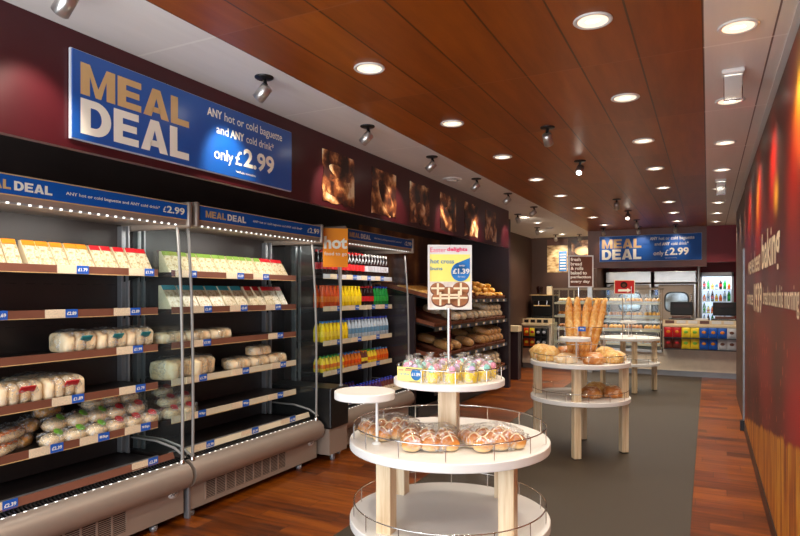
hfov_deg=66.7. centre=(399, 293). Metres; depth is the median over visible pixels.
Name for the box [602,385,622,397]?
round loaf
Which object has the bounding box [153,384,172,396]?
roll
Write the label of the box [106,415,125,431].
roll
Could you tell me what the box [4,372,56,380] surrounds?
rolls
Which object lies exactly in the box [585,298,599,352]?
baguette
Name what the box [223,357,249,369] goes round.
baguettes
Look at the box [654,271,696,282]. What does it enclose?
hood
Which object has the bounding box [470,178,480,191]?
ceiling spotlight
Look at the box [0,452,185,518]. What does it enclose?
grille
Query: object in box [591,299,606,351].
baguette
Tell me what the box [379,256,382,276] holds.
drink bottle
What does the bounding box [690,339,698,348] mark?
packet
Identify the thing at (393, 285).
tray
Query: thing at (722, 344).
packet
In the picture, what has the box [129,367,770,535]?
floor
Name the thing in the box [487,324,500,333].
loaf
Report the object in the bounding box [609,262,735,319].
wall
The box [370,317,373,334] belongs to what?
drink bottle
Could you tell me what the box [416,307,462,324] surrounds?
tray
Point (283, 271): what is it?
pack
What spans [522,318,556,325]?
countertop
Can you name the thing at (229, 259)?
pack
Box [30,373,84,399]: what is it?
rolls
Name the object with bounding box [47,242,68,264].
pack
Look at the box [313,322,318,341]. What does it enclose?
drink bottle
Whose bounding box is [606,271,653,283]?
hood
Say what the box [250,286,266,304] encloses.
pack
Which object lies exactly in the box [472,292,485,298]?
tray
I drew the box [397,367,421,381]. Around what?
price card
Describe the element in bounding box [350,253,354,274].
drink bottle
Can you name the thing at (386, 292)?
drink bottle
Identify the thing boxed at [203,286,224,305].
pack
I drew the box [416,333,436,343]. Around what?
loaf
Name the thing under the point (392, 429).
buns
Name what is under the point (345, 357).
juice bottle
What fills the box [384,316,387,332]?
drink bottle
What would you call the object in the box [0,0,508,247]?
wall
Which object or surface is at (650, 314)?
tray
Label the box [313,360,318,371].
juice bottle
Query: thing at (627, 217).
ceiling spotlight
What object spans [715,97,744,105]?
recessed light
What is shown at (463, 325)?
shelf
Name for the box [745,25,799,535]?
wall mural
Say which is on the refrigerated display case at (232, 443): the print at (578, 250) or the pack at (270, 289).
the pack at (270, 289)
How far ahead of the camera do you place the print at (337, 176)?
4.71 m
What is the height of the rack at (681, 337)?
0.400 m
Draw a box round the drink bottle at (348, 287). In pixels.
[347,286,351,305]
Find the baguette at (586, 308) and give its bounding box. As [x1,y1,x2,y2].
[579,297,589,359]
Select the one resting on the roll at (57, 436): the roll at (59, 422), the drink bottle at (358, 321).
the roll at (59, 422)
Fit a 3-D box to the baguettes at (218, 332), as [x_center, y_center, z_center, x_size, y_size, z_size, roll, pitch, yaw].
[-1.421,0.300,4.720,0.138,0.093,0.255,0,0,27]
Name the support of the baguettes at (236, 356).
on the refrigerated display case at (232, 443)
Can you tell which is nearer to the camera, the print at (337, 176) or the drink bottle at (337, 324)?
the print at (337, 176)
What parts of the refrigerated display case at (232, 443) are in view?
glass edge trim, post, panel, deck rail, panel, glass edge trim, post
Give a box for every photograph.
[321,148,354,207]
[371,166,395,217]
[409,181,429,225]
[440,192,455,231]
[464,201,477,238]
[485,210,496,241]
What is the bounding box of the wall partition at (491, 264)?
[452,219,510,387]
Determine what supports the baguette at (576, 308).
in the basket
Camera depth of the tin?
12.60 m
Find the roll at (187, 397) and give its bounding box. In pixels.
[173,391,190,403]
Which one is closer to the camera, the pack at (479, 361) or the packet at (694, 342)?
the pack at (479, 361)
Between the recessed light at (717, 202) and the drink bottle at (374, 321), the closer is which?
the drink bottle at (374, 321)
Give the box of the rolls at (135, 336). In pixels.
[122,327,152,345]
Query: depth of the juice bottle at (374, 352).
6.81 m
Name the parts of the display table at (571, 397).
leg, leg, wire rail, wire rail, leg, leg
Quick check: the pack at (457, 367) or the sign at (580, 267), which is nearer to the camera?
the pack at (457, 367)
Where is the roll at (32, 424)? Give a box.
[17,416,39,432]
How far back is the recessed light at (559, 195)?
7.36 m
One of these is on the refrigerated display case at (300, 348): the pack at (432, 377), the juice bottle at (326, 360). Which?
the juice bottle at (326, 360)
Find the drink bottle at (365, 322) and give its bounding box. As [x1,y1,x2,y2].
[364,317,367,335]
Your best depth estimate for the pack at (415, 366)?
2.79 m
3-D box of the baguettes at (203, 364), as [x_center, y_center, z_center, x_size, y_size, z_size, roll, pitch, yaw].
[-1.534,0.519,4.545,0.225,0.166,0.295,0,0,15]
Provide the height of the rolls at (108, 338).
0.144 m
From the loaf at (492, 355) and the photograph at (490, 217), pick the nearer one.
the photograph at (490, 217)
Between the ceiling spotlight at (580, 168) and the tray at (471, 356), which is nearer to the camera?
the ceiling spotlight at (580, 168)
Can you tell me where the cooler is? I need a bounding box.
[700,272,733,319]
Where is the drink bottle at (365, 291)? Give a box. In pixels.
[364,286,367,304]
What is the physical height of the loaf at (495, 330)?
0.163 m
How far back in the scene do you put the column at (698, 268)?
12.50 m
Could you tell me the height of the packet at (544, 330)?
0.190 m
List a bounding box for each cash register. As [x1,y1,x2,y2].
[668,302,693,319]
[711,302,735,320]
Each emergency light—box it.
[715,178,726,194]
[721,66,744,101]
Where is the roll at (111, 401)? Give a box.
[103,396,120,405]
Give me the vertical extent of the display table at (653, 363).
0.903 m
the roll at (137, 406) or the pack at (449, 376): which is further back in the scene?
the roll at (137, 406)
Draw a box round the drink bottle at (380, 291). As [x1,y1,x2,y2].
[379,286,382,303]
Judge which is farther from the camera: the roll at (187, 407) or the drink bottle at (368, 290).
the drink bottle at (368, 290)
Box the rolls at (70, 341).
[49,329,95,352]
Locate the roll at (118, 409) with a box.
[107,403,125,418]
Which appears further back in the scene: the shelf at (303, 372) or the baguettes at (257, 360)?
the shelf at (303, 372)
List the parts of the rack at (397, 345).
panel, panel, panel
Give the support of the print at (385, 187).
attached to the photograph at (383, 196)
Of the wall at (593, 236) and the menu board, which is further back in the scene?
the menu board
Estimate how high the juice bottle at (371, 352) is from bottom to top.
0.150 m
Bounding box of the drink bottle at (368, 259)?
[367,254,370,275]
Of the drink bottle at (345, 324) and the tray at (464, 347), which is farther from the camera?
the tray at (464, 347)
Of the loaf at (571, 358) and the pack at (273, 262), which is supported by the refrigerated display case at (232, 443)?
the pack at (273, 262)
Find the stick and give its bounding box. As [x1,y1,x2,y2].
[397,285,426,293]
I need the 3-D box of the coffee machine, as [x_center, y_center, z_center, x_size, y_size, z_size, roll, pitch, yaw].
[3.027,0.302,12.748,0.520,0.575,0.420,0,0,27]
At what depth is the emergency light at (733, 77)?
3.25 m
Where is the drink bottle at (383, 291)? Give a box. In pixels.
[382,287,385,303]
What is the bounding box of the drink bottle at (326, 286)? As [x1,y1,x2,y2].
[325,285,329,305]
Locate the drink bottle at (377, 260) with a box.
[376,255,379,275]
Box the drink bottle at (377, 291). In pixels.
[376,286,379,304]
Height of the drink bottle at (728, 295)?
0.220 m
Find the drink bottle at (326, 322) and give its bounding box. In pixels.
[325,321,329,340]
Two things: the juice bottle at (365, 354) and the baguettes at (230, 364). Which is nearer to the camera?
the baguettes at (230, 364)
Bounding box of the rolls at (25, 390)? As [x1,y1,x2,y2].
[0,377,41,406]
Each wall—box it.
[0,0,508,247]
[0,134,451,382]
[511,232,531,366]
[532,236,596,343]
[588,225,735,268]
[597,268,608,335]
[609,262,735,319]
[736,189,744,418]
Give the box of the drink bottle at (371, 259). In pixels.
[370,255,373,275]
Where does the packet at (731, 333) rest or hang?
in the rack at (681, 337)
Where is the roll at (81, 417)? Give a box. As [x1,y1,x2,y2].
[65,409,89,425]
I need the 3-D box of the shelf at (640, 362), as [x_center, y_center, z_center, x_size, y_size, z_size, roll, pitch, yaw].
[3.570,1.070,9.500,0.910,0.040,0.910,0,0,27]
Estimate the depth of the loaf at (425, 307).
8.12 m
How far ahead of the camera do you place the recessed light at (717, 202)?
7.93 m
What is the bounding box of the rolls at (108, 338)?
[90,329,126,348]
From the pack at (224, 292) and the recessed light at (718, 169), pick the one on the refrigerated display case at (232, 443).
the pack at (224, 292)
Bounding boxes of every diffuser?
[716,182,725,194]
[724,74,742,101]
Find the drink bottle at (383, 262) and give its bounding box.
[382,256,385,276]
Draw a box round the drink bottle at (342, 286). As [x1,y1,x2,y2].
[342,286,343,305]
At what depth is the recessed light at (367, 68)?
3.21 m
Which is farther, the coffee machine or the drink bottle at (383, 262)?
the coffee machine
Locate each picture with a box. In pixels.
[430,282,468,306]
[571,240,587,254]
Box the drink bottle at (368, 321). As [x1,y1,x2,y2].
[367,317,370,335]
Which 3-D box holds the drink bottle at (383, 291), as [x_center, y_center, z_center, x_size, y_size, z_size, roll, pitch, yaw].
[-0.197,0.024,7.014,0.064,0.220,0.064,0,0,-3]
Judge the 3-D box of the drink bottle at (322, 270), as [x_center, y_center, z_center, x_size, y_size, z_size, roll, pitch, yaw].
[-0.754,-0.308,5.913,0.064,0.255,0.064,0,0,-13]
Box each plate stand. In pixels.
[334,386,394,444]
[560,336,590,362]
[620,321,636,336]
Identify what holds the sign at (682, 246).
attached to the wall at (593, 236)
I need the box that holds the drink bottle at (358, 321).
[357,318,361,336]
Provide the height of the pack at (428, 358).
0.102 m
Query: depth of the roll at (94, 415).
3.81 m
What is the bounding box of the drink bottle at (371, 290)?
[370,286,373,304]
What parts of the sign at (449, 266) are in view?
frame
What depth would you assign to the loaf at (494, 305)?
9.31 m
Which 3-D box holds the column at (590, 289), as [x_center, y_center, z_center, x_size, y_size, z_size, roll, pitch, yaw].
[3.648,0.505,11.671,0.080,1.990,0.080,0,0,27]
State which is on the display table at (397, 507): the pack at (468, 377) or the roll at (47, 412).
the pack at (468, 377)
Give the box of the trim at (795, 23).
[733,0,799,212]
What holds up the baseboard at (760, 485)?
attached to the wall at (740, 214)
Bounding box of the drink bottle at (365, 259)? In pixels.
[363,254,367,275]
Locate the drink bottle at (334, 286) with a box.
[332,285,336,305]
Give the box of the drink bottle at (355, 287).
[354,286,357,304]
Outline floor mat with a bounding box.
[333,371,701,535]
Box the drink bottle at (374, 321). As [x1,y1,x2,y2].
[373,317,376,334]
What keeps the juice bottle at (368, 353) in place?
on the refrigerated display case at (300, 348)
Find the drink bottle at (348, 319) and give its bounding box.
[347,318,351,337]
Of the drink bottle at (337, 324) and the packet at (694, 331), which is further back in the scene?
the packet at (694, 331)
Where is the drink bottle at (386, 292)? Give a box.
[384,287,387,303]
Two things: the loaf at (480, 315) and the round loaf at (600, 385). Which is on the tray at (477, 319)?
the loaf at (480, 315)
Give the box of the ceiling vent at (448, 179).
[442,177,461,181]
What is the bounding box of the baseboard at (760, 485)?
[744,422,776,535]
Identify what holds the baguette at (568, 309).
in the basket
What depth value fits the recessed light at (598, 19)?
2.65 m
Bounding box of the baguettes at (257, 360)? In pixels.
[245,355,268,366]
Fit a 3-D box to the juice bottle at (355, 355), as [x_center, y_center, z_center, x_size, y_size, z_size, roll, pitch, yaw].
[-0.475,0.689,6.464,0.062,0.150,0.062,0,0,0]
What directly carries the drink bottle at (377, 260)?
on the refrigerated display case at (300, 348)
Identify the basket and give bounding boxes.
[558,326,603,360]
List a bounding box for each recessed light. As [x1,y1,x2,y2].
[354,62,384,74]
[440,120,463,126]
[493,155,511,159]
[528,178,544,181]
[554,194,567,196]
[573,11,612,29]
[611,93,639,102]
[632,138,654,143]
[646,166,663,170]
[655,186,670,188]
[711,201,724,203]
[712,168,731,171]
[713,140,736,145]
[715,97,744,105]
[717,18,759,35]
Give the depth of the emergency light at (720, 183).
6.36 m
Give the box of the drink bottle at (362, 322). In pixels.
[360,317,364,336]
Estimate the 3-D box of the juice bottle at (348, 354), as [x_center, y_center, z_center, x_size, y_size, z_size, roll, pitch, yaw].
[-0.538,0.689,6.340,0.062,0.150,0.062,0,0,-26]
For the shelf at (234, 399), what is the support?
attached to the refrigerated display case at (232, 443)
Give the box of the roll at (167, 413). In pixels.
[160,405,180,418]
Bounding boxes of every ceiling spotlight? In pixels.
[51,0,78,18]
[253,74,273,102]
[359,124,374,145]
[425,155,437,172]
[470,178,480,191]
[502,193,511,204]
[514,214,520,223]
[529,206,536,216]
[540,125,554,146]
[574,160,585,175]
[612,198,620,209]
[624,210,631,219]
[634,219,639,228]
[673,224,678,232]
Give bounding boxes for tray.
[381,282,427,297]
[401,283,425,286]
[415,283,474,298]
[416,306,474,322]
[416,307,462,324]
[416,313,446,326]
[416,332,474,351]
[416,335,462,354]
[416,342,446,358]
[428,331,485,348]
[443,329,495,345]
[458,328,504,343]
[464,354,504,367]
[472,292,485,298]
[473,317,485,321]
[485,316,495,320]
[495,315,504,318]
[558,298,574,301]
[608,298,624,301]
[608,311,624,315]
[608,324,624,328]
[625,298,642,302]
[625,312,642,315]
[625,325,642,329]
[644,298,659,302]
[644,312,659,316]
[644,325,659,329]
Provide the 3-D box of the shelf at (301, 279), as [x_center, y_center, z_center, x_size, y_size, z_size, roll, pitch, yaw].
[-0.579,-0.143,6.563,0.355,0.076,1.405,0,0,27]
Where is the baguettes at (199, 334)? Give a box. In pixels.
[184,329,209,340]
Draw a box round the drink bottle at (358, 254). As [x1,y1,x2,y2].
[357,253,360,275]
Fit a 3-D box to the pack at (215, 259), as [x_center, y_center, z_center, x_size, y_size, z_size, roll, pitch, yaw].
[-1.410,-0.227,4.697,0.115,0.152,0.072,0,0,28]
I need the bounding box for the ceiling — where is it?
[3,0,797,237]
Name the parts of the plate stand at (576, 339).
plate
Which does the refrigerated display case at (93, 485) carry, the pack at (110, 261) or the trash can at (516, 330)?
the pack at (110, 261)
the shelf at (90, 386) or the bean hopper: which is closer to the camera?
the shelf at (90, 386)
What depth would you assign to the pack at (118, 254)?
3.91 m
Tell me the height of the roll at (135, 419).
0.092 m
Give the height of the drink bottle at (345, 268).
0.255 m
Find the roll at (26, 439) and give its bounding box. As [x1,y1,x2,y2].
[14,433,33,447]
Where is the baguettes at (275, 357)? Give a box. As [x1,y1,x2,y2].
[266,353,286,363]
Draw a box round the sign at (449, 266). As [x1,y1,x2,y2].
[428,245,471,377]
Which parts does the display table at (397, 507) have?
leg, leg, wire rail, post, wire rail, wire rail, leg, leg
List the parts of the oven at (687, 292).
control panel, door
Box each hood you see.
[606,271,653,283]
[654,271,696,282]
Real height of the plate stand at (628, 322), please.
0.250 m
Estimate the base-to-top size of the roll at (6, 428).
0.082 m
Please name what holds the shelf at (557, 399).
attached to the display table at (571, 397)
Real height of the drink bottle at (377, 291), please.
0.220 m
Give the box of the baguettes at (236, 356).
[221,355,245,366]
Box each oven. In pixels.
[606,271,653,319]
[654,271,696,320]
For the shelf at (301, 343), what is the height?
0.076 m
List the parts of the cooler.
casing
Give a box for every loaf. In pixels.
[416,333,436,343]
[423,304,442,313]
[434,339,452,349]
[441,310,460,320]
[443,338,460,348]
[451,329,468,336]
[452,310,466,319]
[455,335,473,345]
[459,310,473,318]
[461,327,475,333]
[467,334,484,342]
[468,310,477,318]
[472,302,489,310]
[472,308,483,317]
[473,308,486,316]
[473,326,490,334]
[473,333,488,342]
[473,352,490,360]
[479,325,493,334]
[483,302,492,309]
[483,351,494,359]
[484,325,496,333]
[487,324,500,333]
[487,350,498,357]
[488,302,496,309]
[529,344,547,358]
[536,345,560,360]
[553,353,577,362]
[557,346,567,352]
[581,386,602,398]
[582,352,605,364]
[586,381,605,390]
[595,346,614,353]
[602,350,623,363]
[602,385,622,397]
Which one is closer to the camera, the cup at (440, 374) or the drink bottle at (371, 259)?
the cup at (440, 374)
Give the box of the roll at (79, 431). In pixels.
[63,424,88,440]
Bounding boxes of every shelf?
[0,350,57,357]
[6,419,113,454]
[84,381,145,392]
[140,272,280,284]
[140,309,275,317]
[140,366,227,384]
[146,388,286,421]
[152,332,280,347]
[297,275,379,283]
[297,307,373,313]
[297,339,322,347]
[297,368,322,377]
[350,482,550,535]
[375,284,427,299]
[416,319,495,328]
[531,387,630,407]
[627,358,659,366]
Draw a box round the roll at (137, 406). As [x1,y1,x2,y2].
[124,399,144,413]
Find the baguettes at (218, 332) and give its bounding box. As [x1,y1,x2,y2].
[206,328,231,338]
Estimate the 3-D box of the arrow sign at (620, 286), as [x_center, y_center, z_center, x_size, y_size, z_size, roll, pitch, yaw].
[3.576,0.223,9.690,0.319,0.895,0.060,0,0,11]
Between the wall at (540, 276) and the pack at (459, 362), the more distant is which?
the wall at (540, 276)
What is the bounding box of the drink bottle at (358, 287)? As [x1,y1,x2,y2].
[357,286,360,304]
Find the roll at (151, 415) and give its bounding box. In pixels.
[141,409,158,422]
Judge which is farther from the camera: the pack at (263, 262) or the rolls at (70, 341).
the pack at (263, 262)
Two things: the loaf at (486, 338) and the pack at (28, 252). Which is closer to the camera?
the pack at (28, 252)
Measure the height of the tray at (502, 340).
0.216 m
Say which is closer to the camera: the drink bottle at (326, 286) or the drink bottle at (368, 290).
the drink bottle at (326, 286)
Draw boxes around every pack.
[0,238,21,262]
[0,246,5,262]
[0,425,29,443]
[0,440,17,455]
[18,240,41,263]
[34,241,55,264]
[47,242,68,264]
[61,243,82,265]
[75,244,94,266]
[86,245,106,266]
[99,246,118,267]
[110,247,129,267]
[122,248,141,267]
[135,249,151,268]
[158,285,183,308]
[159,251,176,271]
[169,251,184,269]
[175,285,198,306]
[176,252,193,270]
[185,253,201,270]
[193,286,211,305]
[195,254,210,271]
[203,254,216,271]
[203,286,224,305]
[210,255,224,271]
[216,286,235,305]
[218,255,231,271]
[224,256,238,272]
[227,286,247,304]
[232,256,245,272]
[238,257,251,273]
[241,286,258,304]
[245,257,258,273]
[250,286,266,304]
[251,258,264,273]
[258,287,274,303]
[259,258,271,274]
[265,259,276,274]
[267,287,280,303]
[270,259,282,274]
[273,287,287,303]
[275,260,287,274]
[403,362,413,366]
[412,358,421,364]
[412,358,424,381]
[421,356,431,378]
[424,360,437,382]
[426,357,436,363]
[434,363,443,380]
[439,358,446,374]
[444,366,458,383]
[453,364,461,380]
[455,359,464,370]
[462,366,477,383]
[463,363,475,370]
[464,361,477,371]
[474,358,482,368]
[477,364,490,381]
[486,362,495,378]
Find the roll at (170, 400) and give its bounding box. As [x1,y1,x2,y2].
[157,393,176,406]
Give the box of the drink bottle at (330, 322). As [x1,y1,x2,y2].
[328,321,332,339]
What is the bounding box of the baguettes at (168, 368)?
[149,358,190,379]
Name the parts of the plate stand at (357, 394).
plate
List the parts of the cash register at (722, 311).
drawer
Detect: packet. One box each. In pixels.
[524,328,528,335]
[524,338,528,345]
[530,328,534,335]
[530,338,534,345]
[536,328,540,335]
[536,338,540,343]
[542,328,546,336]
[664,327,672,336]
[664,338,672,347]
[673,327,680,336]
[673,338,680,348]
[682,327,689,337]
[682,339,689,348]
[690,328,698,337]
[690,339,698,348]
[700,328,707,337]
[700,339,707,349]
[709,328,717,338]
[709,339,717,349]
[718,328,726,338]
[718,340,726,349]
[727,328,735,338]
[727,340,735,350]
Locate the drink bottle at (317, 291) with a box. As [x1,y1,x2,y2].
[313,285,318,307]
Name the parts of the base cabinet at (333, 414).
panel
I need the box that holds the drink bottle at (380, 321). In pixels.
[379,316,382,333]
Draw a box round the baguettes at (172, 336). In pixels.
[153,331,185,343]
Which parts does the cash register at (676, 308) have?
drawer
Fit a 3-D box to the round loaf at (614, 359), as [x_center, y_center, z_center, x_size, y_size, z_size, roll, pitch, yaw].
[1.971,0.579,5.645,0.217,0.115,0.209,0,0,-42]
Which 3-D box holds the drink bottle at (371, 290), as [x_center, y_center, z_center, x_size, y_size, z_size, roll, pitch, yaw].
[-0.321,0.024,6.768,0.064,0.220,0.064,0,0,-25]
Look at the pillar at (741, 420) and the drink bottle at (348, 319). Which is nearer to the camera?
the drink bottle at (348, 319)
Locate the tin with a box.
[547,285,552,294]
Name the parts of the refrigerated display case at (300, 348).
panel, post, panel, post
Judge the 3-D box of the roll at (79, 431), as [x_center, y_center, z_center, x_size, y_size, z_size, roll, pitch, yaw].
[-1.935,0.820,3.627,0.133,0.093,0.283,0,0,5]
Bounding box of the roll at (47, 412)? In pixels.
[34,406,60,417]
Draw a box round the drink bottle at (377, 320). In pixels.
[376,316,379,333]
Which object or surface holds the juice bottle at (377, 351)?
on the refrigerated display case at (300, 348)
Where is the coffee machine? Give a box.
[531,295,557,321]
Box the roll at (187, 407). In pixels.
[178,401,190,413]
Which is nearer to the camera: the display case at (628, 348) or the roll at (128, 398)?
the roll at (128, 398)
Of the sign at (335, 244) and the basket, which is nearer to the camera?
the sign at (335, 244)
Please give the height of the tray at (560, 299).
0.093 m
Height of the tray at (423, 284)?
0.216 m
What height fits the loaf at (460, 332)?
0.163 m
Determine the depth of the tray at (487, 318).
9.04 m
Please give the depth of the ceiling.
3.42 m
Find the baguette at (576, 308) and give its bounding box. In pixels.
[573,297,580,358]
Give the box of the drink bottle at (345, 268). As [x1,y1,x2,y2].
[344,267,347,274]
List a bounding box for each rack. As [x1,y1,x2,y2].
[368,284,506,417]
[523,327,548,347]
[664,327,735,351]
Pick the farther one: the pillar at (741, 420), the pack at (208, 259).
the pillar at (741, 420)
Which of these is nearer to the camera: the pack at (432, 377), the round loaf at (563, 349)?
the pack at (432, 377)
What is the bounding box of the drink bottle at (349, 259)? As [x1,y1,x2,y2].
[348,252,350,274]
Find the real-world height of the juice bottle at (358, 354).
0.150 m
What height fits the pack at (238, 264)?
0.152 m
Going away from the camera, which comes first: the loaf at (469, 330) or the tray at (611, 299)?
the loaf at (469, 330)
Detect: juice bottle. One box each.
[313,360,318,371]
[319,357,325,372]
[324,356,329,370]
[328,356,332,369]
[332,355,336,369]
[336,355,339,368]
[343,353,347,367]
[347,353,350,366]
[350,352,354,365]
[354,352,357,364]
[357,351,360,364]
[360,351,364,363]
[363,350,367,362]
[366,350,370,362]
[370,349,373,361]
[373,349,376,360]
[376,348,379,360]
[379,348,382,359]
[382,347,385,359]
[384,347,387,358]
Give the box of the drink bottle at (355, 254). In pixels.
[354,253,357,275]
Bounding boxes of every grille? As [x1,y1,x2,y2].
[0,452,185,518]
[60,510,127,535]
[130,413,313,459]
[205,451,286,498]
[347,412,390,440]
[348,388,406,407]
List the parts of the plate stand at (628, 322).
plate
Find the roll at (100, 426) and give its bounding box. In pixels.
[86,419,108,435]
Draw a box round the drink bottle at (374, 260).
[373,255,376,275]
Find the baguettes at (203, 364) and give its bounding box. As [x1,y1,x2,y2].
[184,355,214,375]
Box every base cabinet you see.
[267,380,347,458]
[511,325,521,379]
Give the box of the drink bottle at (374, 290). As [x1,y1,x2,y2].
[373,286,376,304]
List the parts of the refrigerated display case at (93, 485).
panel, deck rail, panel, glass edge trim, post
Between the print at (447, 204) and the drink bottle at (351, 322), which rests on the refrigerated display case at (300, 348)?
the drink bottle at (351, 322)
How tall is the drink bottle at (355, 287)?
0.220 m
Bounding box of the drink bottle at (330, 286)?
[328,285,332,305]
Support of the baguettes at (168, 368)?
on the refrigerated display case at (232, 443)
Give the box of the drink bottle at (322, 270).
[319,249,325,274]
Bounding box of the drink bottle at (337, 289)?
[336,285,339,305]
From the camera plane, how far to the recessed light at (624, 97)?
3.69 m
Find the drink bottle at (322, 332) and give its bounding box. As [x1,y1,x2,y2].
[319,322,325,341]
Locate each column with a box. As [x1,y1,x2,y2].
[588,287,592,371]
[697,267,699,317]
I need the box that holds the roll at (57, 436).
[39,428,64,446]
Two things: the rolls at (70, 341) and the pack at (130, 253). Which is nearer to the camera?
the rolls at (70, 341)
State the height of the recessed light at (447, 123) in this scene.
0.009 m
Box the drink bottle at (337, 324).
[336,321,339,338]
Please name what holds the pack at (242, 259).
on the refrigerated display case at (232, 443)
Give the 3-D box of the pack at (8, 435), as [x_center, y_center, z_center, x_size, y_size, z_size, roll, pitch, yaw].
[-2.147,0.759,3.328,0.130,0.082,0.395,0,0,-5]
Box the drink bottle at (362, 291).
[360,286,364,304]
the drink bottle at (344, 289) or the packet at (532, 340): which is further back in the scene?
the packet at (532, 340)
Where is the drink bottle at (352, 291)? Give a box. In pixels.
[350,286,354,304]
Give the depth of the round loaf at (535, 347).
6.00 m
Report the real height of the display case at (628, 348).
1.200 m
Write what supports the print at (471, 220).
attached to the photograph at (470, 211)
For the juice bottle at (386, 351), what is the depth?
7.05 m
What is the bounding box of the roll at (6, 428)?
[0,426,20,439]
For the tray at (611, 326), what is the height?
0.093 m
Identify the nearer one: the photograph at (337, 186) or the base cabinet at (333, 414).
the photograph at (337, 186)
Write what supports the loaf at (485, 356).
on the loaf
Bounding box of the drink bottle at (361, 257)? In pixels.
[360,254,364,275]
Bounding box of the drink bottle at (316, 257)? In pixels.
[314,249,318,274]
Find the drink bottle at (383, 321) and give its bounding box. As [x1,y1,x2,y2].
[381,316,385,333]
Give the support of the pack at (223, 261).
on the refrigerated display case at (232, 443)
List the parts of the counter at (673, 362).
panel, panel, panel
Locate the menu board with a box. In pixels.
[547,239,567,271]
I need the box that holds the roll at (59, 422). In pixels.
[41,414,66,431]
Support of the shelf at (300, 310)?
attached to the refrigerated display case at (300, 348)
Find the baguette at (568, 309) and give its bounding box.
[565,297,573,353]
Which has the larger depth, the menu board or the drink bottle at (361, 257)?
the menu board
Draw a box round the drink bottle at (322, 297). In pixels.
[319,285,325,307]
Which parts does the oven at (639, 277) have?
control panel, door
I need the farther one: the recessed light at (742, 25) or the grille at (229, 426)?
the grille at (229, 426)
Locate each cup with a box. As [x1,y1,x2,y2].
[426,372,437,382]
[437,369,443,380]
[444,372,458,383]
[456,370,461,380]
[462,372,477,383]
[477,370,489,381]
[490,369,495,378]
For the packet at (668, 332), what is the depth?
11.05 m
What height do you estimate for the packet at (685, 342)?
0.190 m
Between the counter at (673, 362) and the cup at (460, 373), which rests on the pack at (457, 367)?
the cup at (460, 373)
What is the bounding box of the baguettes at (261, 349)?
[245,344,270,354]
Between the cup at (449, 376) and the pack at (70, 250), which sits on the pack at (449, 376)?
the cup at (449, 376)
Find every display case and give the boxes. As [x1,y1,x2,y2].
[0,172,192,535]
[130,202,323,518]
[284,226,414,453]
[552,287,663,352]
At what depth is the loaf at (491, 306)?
9.16 m
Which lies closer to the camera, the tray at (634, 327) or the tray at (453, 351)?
the tray at (453, 351)
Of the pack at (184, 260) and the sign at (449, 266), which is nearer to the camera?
the sign at (449, 266)
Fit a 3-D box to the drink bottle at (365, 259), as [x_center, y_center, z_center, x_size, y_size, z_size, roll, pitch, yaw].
[-0.383,-0.308,6.647,0.064,0.255,0.064,0,0,9]
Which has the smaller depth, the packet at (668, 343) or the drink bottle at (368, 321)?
the drink bottle at (368, 321)
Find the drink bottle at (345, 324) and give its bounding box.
[343,320,347,338]
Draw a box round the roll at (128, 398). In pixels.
[119,393,139,402]
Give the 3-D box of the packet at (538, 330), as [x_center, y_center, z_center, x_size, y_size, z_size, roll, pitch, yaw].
[2.763,0.777,12.146,0.140,0.190,0.058,0,0,27]
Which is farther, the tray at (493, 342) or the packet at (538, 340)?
the packet at (538, 340)
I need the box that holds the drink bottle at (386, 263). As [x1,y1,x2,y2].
[384,256,387,276]
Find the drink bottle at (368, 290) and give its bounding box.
[367,286,370,304]
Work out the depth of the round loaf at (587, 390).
5.66 m
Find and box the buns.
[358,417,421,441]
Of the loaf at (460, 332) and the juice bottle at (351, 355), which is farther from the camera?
the loaf at (460, 332)
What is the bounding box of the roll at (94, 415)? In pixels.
[87,405,107,421]
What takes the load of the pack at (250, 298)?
on the refrigerated display case at (232, 443)
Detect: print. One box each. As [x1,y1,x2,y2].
[325,164,350,196]
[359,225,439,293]
[378,180,393,217]
[414,203,424,220]
[443,200,452,228]
[469,218,473,234]
[489,221,493,238]
[574,246,587,254]
[618,282,630,292]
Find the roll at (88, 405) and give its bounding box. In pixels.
[81,399,104,409]
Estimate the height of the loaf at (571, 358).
0.092 m
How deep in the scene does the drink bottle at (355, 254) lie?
6.45 m
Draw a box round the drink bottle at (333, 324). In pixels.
[332,321,336,339]
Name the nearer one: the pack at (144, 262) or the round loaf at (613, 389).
the pack at (144, 262)
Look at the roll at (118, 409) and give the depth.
3.92 m
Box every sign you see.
[69,47,291,191]
[323,228,347,385]
[428,245,471,377]
[568,255,592,358]
[599,233,701,261]
[614,280,634,335]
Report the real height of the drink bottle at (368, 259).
0.255 m
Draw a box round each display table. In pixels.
[350,359,550,535]
[531,351,630,459]
[600,331,659,393]
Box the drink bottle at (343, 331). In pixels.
[342,320,344,338]
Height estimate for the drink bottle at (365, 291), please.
0.220 m
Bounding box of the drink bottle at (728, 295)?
[727,291,730,300]
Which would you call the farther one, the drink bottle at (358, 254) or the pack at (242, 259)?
the drink bottle at (358, 254)
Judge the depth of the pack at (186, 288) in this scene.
4.42 m
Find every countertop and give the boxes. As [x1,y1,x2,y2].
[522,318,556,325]
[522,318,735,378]
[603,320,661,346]
[663,324,735,327]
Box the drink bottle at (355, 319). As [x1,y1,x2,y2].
[354,318,357,336]
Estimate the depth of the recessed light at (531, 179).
6.34 m
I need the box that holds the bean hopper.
[536,286,542,294]
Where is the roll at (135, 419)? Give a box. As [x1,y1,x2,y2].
[124,412,142,427]
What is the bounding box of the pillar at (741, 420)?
[740,248,744,430]
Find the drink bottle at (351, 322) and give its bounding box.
[350,318,354,337]
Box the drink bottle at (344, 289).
[343,286,347,305]

